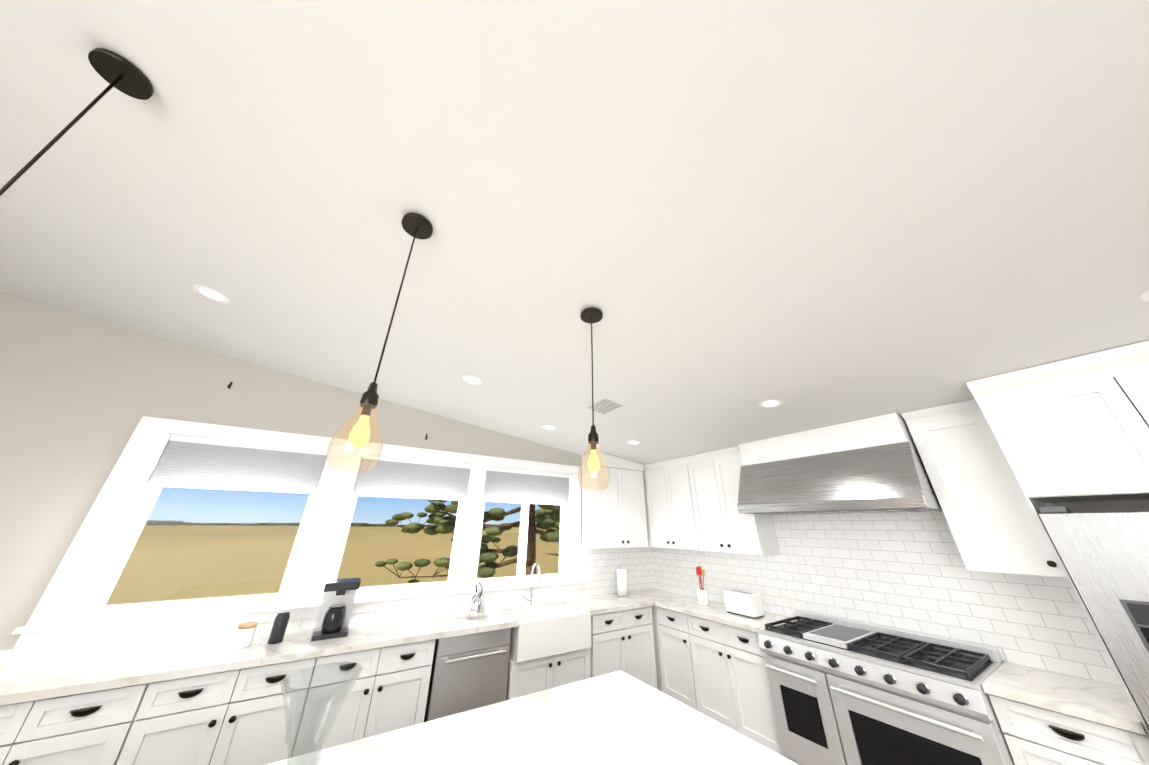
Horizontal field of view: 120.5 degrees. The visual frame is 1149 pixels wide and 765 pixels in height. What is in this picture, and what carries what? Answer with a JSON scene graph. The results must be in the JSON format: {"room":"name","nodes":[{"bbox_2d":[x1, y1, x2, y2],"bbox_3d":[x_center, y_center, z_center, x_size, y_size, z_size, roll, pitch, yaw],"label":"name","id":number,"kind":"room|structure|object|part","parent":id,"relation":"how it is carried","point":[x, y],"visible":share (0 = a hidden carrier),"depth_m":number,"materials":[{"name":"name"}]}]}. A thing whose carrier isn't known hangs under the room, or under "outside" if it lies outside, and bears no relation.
{"room":"kitchen","nodes":[
{"label":"kitchen","id":0,"kind":"room"},
{"bbox_2d":[0,293,653,664],"bbox_3d":[-2.992,0.779,2.635,9.920,4.000,0.169,15,-27,-29],"label":"wall","id":1,"kind":"structure","parent":0,"point":[81,396],"depth_m":2.47,"materials":[{"name":"paint"}]},
{"bbox_2d":[12,416,583,648],"bbox_3d":[-1.652,1.384,3.265,4.065,1.440,0.208,15,-27,-29],"label":"window","id":2,"kind":"structure","parent":1,"relation":"in","point":[66,600],"depth_m":2.68,"materials":[{"name":"white plastic"}]},
{"bbox_3d":[-2.802,1.115,2.676,1.026,1.199,0.060,15,-27,-29],"label":"vinyl window frame","id":3,"kind":"part","parent":2,"relation":"part of","materials":[{"name":"white plastic"}]},
{"bbox_2d":[146,436,327,493],"bbox_3d":[-2.752,0.715,2.774,1.020,0.379,0.056,15,-27,-29],"label":"window shade","id":4,"kind":"object","parent":2,"relation":"attached to","point":[187,462],"depth_m":2.72,"materials":[{"name":"fabric"}]},
{"bbox_3d":[-1.689,1.409,3.324,1.066,1.199,0.060,15,-27,-29],"label":"vinyl window frame","id":5,"kind":"part","parent":2,"relation":"part of","materials":[{"name":"white plastic"}]},
{"bbox_2d":[352,455,470,500],"bbox_3d":[-1.640,1.009,3.420,1.057,0.379,0.056,15,-27,-29],"label":"window shade","id":6,"kind":"object","parent":2,"relation":"attached to","point":[390,477],"depth_m":3.38,"materials":[{"name":"fabric"}]},
{"bbox_3d":[-0.609,1.695,3.952,1.131,1.199,0.060,15,-27,-29],"label":"vinyl window frame","id":7,"kind":"part","parent":2,"relation":"part of","materials":[{"name":"white plastic"}]},
{"bbox_2d":[483,467,568,504],"bbox_3d":[-0.563,1.293,4.047,1.121,0.379,0.056,15,-27,-29],"label":"window shade","id":8,"kind":"object","parent":2,"relation":"attached to","point":[501,485],"depth_m":4.00,"materials":[{"name":"fabric"}]},
{"bbox_2d":[582,451,647,548],"bbox_3d":[0.542,1.573,4.410,0.831,1.151,0.354,15,-27,-29],"label":"upper cabinet","id":9,"kind":"object","parent":1,"relation":"attached to","point":[614,514],"visible":0.88,"depth_m":4.25,"materials":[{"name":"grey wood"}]},
{"bbox_2d":[0,593,657,764],"bbox_3d":[-1.798,2.315,2.273,5.980,0.915,0.645,15,-27,-29],"label":"base cabinet","id":10,"kind":"object","parent":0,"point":[217,702],"depth_m":2.14,"materials":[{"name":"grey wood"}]},
{"bbox_2d":[231,622,257,648],"bbox_3d":[-2.259,1.729,2.249,0.104,0.130,0.104,15,-27,-29],"label":"jar","id":11,"kind":"object","parent":10,"relation":"on","point":[244,635],"visible":1,"depth_m":2.22,"materials":[{"name":"white ceramic"}]},
{"bbox_2d":[267,611,289,643],"bbox_3d":[-2.107,1.748,2.347,0.084,0.177,0.084,15,-27,-29],"label":"grinder","id":12,"kind":"object","parent":10,"relation":"on","point":[279,627],"visible":1,"depth_m":2.32,"materials":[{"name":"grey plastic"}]},
{"bbox_2d":[311,578,360,640],"bbox_3d":[-1.844,1.742,2.550,0.230,0.355,0.242,15,-27,-29],"label":"coffee maker","id":13,"kind":"object","parent":10,"relation":"on","point":[335,610],"visible":1,"depth_m":2.51,"materials":[{"name":"grey plastic"}]},
{"bbox_2d":[467,582,485,618],"bbox_3d":[-0.890,2.013,3.052,0.160,0.278,0.236,15,-27,-29],"label":"kettle","id":14,"kind":"object","parent":10,"relation":"on","point":[477,606],"visible":1,"depth_m":3.00,"materials":[{"name":"silver metal"}]},
{"bbox_2d":[522,563,539,604],"bbox_3d":[-0.456,2.153,3.509,0.130,0.396,0.209,15,-27,-29],"label":"sink faucet","id":15,"kind":"object","parent":10,"relation":"on","point":[530,600],"visible":1,"depth_m":3.54,"materials":[{"name":"silver metal"}]},
{"bbox_2d":[616,563,628,597],"bbox_3d":[0.575,2.389,3.974,0.150,0.354,0.148,15,-27,-29],"label":"paper towel holder","id":16,"kind":"object","parent":10,"relation":"on","point":[622,589],"visible":1,"depth_m":3.92,"materials":[{"name":"white paper"}]},
{"bbox_2d":[0,0,1148,464],"bbox_3d":[-0.466,-1.772,-0.548,9.920,1.286,9.520,15,-27,-29],"label":"ceiling","id":17,"kind":"structure","parent":0,"point":[726,216],"depth_m":1.26,"materials":[{"name":"white paint"}]},
{"bbox_2d":[0,48,153,195],"bbox_3d":[-1.441,-0.458,0.816,0.148,1.170,0.148,15,-27,-29],"label":"pendant light","id":18,"kind":"object","parent":17,"relation":"hanging from","point":[119,73],"visible":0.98,"depth_m":1.02,"materials":[{"name":"brown metal"}]},
{"bbox_2d":[193,284,229,302],"bbox_3d":[-2.310,-0.563,2.092,0.168,0.020,0.168,-5,-24,12],"label":"recessed light","id":19,"kind":"object","parent":17,"relation":"in","point":[209,292],"depth_m":2.09,"materials":[{"name":"white plastic"}]},
{"bbox_2d":[326,213,432,472],"bbox_3d":[-0.691,-0.212,1.231,0.148,1.065,0.148,15,-27,-29],"label":"pendant light","id":20,"kind":"object","parent":17,"relation":"hanging from","point":[416,225],"visible":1,"depth_m":1.10,"materials":[{"name":"clear glass"}]},
{"bbox_2d":[462,375,481,384],"bbox_3d":[-0.874,-0.022,2.806,0.168,0.020,0.168,-13,-27,28],"label":"recessed light","id":21,"kind":"object","parent":17,"relation":"in","point":[469,378],"depth_m":2.80,"materials":[{"name":"white plastic"}]},
{"bbox_2d":[542,425,556,429],"bbox_3d":[-0.286,0.509,3.696,0.168,0.020,0.168,20,-30,-37],"label":"recessed light","id":22,"kind":"object","parent":17,"relation":"in","point":[546,427],"depth_m":3.69,"materials":[{"name":"white plastic"}]},
{"bbox_2d":[578,308,609,490],"bbox_3d":[0.092,0.045,1.665,0.148,0.956,0.148,15,-27,-29],"label":"pendant light","id":23,"kind":"object","parent":17,"relation":"hanging from","point":[591,315],"visible":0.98,"depth_m":1.56,"materials":[{"name":"clear glass"}]},
{"bbox_2d":[587,399,622,413],"bbox_3d":[0.275,0.224,3.008,0.204,0.027,0.280,15,-27,-29],"label":"ceiling vent","id":24,"kind":"object","parent":17,"relation":"in","point":[605,402],"visible":0.94,"depth_m":2.99,"materials":[{"name":"white metal"}]},
{"bbox_2d":[627,440,640,444],"bbox_3d":[0.693,0.702,3.842,0.168,0.020,0.168,20,-30,-37],"label":"recessed light","id":25,"kind":"object","parent":17,"relation":"in","point":[633,442],"depth_m":3.83,"materials":[{"name":"white plastic"}]},
{"bbox_2d":[758,399,782,407],"bbox_3d":[1.555,0.167,2.604,0.168,0.020,0.168,20,-30,-37],"label":"recessed light","id":26,"kind":"object","parent":17,"relation":"in","point":[770,402],"depth_m":2.60,"materials":[{"name":"white plastic"}]},
{"bbox_2d":[1140,290,1148,301],"bbox_3d":[2.443,-0.384,1.328,0.168,0.020,0.168,20,-30,-37],"label":"recessed light","id":27,"kind":"object","parent":17,"relation":"in","point":[1145,296],"depth_m":1.38,"materials":[{"name":"white plastic"}]},
{"bbox_2d":[651,499,1148,685],"bbox_3d":[3.677,0.274,1.346,0.169,4.000,9.360,15,-27,-29],"label":"wall","id":28,"kind":"structure","parent":0,"point":[907,571],"depth_m":2.54,"materials":[{"name":"tile"}]},
{"bbox_2d":[737,412,941,514],"bbox_3d":[2.178,0.784,2.914,0.588,0.696,1.320,15,-27,-29],"label":"range hood","id":29,"kind":"object","parent":28,"relation":"attached to","point":[871,465],"visible":0.92,"depth_m":2.66,"materials":[{"name":"silver metal"}]},
{"bbox_2d":[642,399,1066,577],"bbox_3d":[1.894,1.215,3.445,0.353,1.053,3.543,15,-27,-29],"label":"upper cabinet","id":30,"kind":"object","parent":28,"relation":"attached to","point":[691,502],"visible":0.96,"depth_m":2.31,"materials":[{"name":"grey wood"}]},
{"bbox_3d":[-0.492,1.102,-1.809,9.920,0.120,9.520,15,-27,-29],"label":"floor","id":31,"kind":"structure","parent":0,"visible":0},
{"bbox_2d":[266,670,798,764],"bbox_3d":[-0.730,1.564,0.533,3.100,0.918,1.269,15,-27,-29],"label":"kitchen island","id":32,"kind":"object","parent":31,"relation":"on","point":[620,717],"visible":1,"depth_m":1.30,"materials":[{"name":"stone"}]},
{"bbox_2d":[280,661,363,764],"bbox_3d":[-0.729,1.015,0.882,0.200,0.365,0.195,15,-27,-29],"label":"crystal vase","id":33,"kind":"object","parent":32,"relation":"on","point":[313,720],"visible":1,"depth_m":0.91,"materials":[{"name":"clear glass"}]},
{"bbox_2d":[758,610,1014,764],"bbox_3d":[2.095,2.288,2.219,0.736,0.985,1.220,15,-27,-29],"label":"range","id":34,"kind":"object","parent":31,"relation":"on","point":[846,692],"visible":0.98,"depth_m":2.12,"materials":[{"name":"silver metal"}]},
{"bbox_2d":[628,589,1148,764],"bbox_3d":[1.770,2.566,2.771,0.624,0.915,3.546,15,-27,-29],"label":"base cabinet","id":35,"kind":"object","parent":31,"relation":"on","point":[710,660],"visible":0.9,"depth_m":2.57,"materials":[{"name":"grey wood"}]},
{"bbox_2d":[696,566,709,605],"bbox_3d":[1.415,2.249,3.650,0.137,0.365,0.120,15,-27,-29],"label":"utensil crock","id":36,"kind":"object","parent":35,"relation":"on","point":[702,596],"visible":1,"depth_m":3.59,"materials":[{"name":"white ceramic"}]},
{"bbox_2d":[724,589,764,618],"bbox_3d":[1.651,2.154,3.209,0.170,0.187,0.290,15,-27,-29],"label":"toaster","id":37,"kind":"object","parent":35,"relation":"on","point":[744,603],"visible":1,"depth_m":3.14,"materials":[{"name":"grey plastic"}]},
{"bbox_2d":[966,340,1148,736],"bbox_3d":[2.970,1.074,1.355,0.654,2.528,0.932,15,-27,-29],"label":"tall cabinet","id":38,"kind":"object","parent":31,"relation":"on","point":[1075,429],"visible":1,"depth_m":1.68,"materials":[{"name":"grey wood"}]},
{"bbox_2d":[1038,506,1148,725],"bbox_3d":[2.911,1.397,1.174,0.769,1.793,0.886,15,-27,-29],"label":"fridge","id":39,"kind":"object","parent":31,"relation":"on","point":[1104,556],"visible":1,"depth_m":1.50,"materials":[{"name":"silver metal"}]},
{"label":"outside","id":40,"kind":"structure","parent":0,"visible":0},
{"bbox_2d":[106,525,558,604],"bbox_3d":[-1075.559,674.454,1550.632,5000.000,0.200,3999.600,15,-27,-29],"label":"ground","id":41,"kind":"structure","parent":40,"point":[210,552],"depth_m":38.04,"materials":[{"name":"beige sand"}]},
{"bbox_2d":[145,520,551,527],"bbox_3d":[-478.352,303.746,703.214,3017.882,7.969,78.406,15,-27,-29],"label":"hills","id":42,"kind":"structure","parent":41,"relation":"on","point":[150,522],"depth_m":597.70,"materials":[{"name":"green plant"}]},
{"bbox_2d":[375,499,559,583],"bbox_3d":[-1.953,1.857,12.179,7.485,13.732,7.919,15,-27,-29],"label":"pine tree","id":43,"kind":"object","parent":41,"relation":"on","point":[489,565],"depth_m":10.13,"materials":[{"name":"green plant"}]},
{"bbox_2d":[535,509,551,514],"bbox_3d":[-0.211,19.630,43.296,7.996,11.802,10.025,15,-27,-29],"label":"pine tree","id":44,"kind":"object","parent":41,"relation":"on","point":[539,511],"depth_m":45.07,"materials":[{"name":"green plant"}]},
{"bbox_2d":[537,504,559,527],"bbox_3d":[0.237,7.871,17.751,5.996,9.236,4.762,15,-27,-29],"label":"pine tree","id":45,"kind":"object","parent":41,"relation":"on","point":[554,512],"depth_m":16.36,"materials":[{"name":"green plant"}]}
]}

